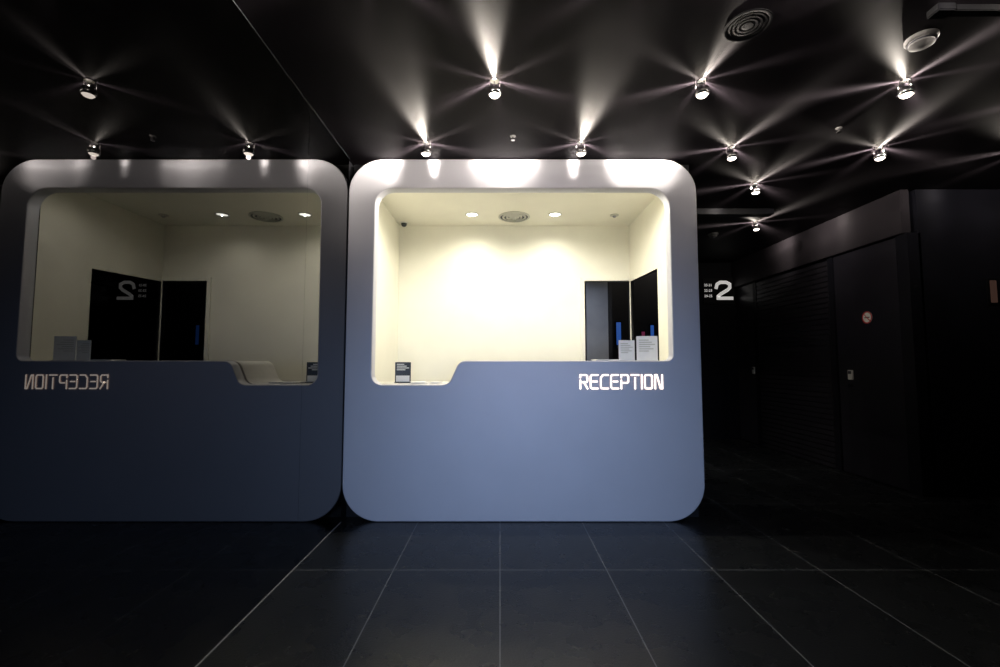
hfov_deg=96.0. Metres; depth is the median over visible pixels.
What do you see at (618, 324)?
display screen
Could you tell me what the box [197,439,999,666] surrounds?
floor
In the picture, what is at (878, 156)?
ceiling spotlight
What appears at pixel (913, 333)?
wall
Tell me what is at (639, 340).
print
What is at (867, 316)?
no smoking sign
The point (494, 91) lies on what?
ceiling spotlight
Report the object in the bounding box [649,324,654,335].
display screen
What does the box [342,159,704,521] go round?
booth
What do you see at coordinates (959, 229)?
wall
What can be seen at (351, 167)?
wall
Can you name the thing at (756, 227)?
ceiling spotlight
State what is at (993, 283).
diffuser
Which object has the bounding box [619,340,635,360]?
stand
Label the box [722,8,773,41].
ceiling vent
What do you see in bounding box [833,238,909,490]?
door
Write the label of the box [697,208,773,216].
trim
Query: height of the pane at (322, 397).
2.739 m
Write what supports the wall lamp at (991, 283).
attached to the wall at (959, 229)
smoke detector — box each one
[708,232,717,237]
[903,28,939,51]
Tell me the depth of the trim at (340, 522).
2.05 m
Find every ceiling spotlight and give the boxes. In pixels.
[421,141,430,156]
[488,77,500,98]
[576,140,585,156]
[695,77,709,98]
[726,145,737,160]
[751,182,760,194]
[752,221,759,230]
[873,146,886,160]
[897,77,914,98]
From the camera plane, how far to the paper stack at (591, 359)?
3.58 m
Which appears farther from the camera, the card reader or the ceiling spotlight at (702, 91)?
the card reader
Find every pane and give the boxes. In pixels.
[0,0,309,666]
[297,106,348,564]
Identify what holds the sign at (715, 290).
attached to the wall at (718, 322)
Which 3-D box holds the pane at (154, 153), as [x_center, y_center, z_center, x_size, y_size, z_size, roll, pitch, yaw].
[-1.171,-0.108,1.540,0.011,2.739,2.258,0,-4,0]
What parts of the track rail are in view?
rail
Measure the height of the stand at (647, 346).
0.200 m
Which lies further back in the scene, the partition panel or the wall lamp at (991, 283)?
the partition panel
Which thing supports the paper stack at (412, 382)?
on the countertop
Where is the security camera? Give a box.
[400,221,407,226]
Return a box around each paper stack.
[409,381,427,383]
[591,359,620,360]
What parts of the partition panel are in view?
post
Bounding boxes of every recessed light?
[465,212,478,216]
[548,212,561,216]
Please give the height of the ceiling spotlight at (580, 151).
0.096 m
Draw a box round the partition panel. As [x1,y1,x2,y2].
[585,282,612,360]
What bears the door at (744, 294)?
in the wall at (913, 333)
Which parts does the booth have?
wall panel, wall panel, ceiling panel, door frame, wall panel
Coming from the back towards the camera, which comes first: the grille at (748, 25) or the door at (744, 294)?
the door at (744, 294)
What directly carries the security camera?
attached to the booth
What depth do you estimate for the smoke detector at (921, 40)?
2.16 m
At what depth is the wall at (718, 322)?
7.01 m
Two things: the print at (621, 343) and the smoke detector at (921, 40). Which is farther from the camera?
the print at (621, 343)
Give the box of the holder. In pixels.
[394,362,410,382]
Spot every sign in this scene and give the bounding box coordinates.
[580,374,662,388]
[703,278,734,303]
[862,311,871,323]
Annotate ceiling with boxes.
[234,0,999,262]
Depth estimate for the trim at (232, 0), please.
2.41 m
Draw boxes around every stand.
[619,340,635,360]
[636,336,657,360]
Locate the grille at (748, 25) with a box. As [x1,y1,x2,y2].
[728,12,767,38]
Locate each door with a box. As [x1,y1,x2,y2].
[736,284,757,443]
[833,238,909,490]
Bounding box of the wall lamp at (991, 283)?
[986,278,998,304]
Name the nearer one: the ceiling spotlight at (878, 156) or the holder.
the ceiling spotlight at (878, 156)
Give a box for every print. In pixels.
[621,343,632,352]
[639,340,654,351]
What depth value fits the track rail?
1.98 m
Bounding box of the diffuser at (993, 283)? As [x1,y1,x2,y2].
[990,280,997,302]
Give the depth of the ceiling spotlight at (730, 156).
3.27 m
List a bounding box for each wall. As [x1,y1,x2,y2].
[341,161,353,519]
[585,263,740,438]
[738,233,936,496]
[908,189,999,496]
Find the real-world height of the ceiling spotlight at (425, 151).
0.096 m
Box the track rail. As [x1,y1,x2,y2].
[926,3,999,18]
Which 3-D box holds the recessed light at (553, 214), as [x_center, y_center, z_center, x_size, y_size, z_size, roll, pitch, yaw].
[0.574,-1.242,4.703,0.140,0.008,0.140,0,-4,0]
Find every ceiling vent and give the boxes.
[498,211,529,221]
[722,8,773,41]
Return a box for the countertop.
[379,382,447,383]
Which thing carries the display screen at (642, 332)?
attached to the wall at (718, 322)
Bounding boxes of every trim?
[195,522,340,666]
[232,0,349,158]
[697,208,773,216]
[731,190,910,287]
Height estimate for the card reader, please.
0.178 m
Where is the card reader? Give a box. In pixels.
[848,370,853,386]
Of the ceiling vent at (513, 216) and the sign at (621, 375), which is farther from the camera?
the ceiling vent at (513, 216)
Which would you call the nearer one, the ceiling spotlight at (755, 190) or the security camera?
the ceiling spotlight at (755, 190)
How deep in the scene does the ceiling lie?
2.61 m
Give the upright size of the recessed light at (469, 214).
0.008 m
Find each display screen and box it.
[615,321,621,345]
[640,330,645,335]
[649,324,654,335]
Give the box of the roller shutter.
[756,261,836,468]
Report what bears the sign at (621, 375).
attached to the booth
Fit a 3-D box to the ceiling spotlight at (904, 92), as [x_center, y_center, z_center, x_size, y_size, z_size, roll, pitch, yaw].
[2.270,-1.367,2.516,0.076,0.096,0.076,0,-4,0]

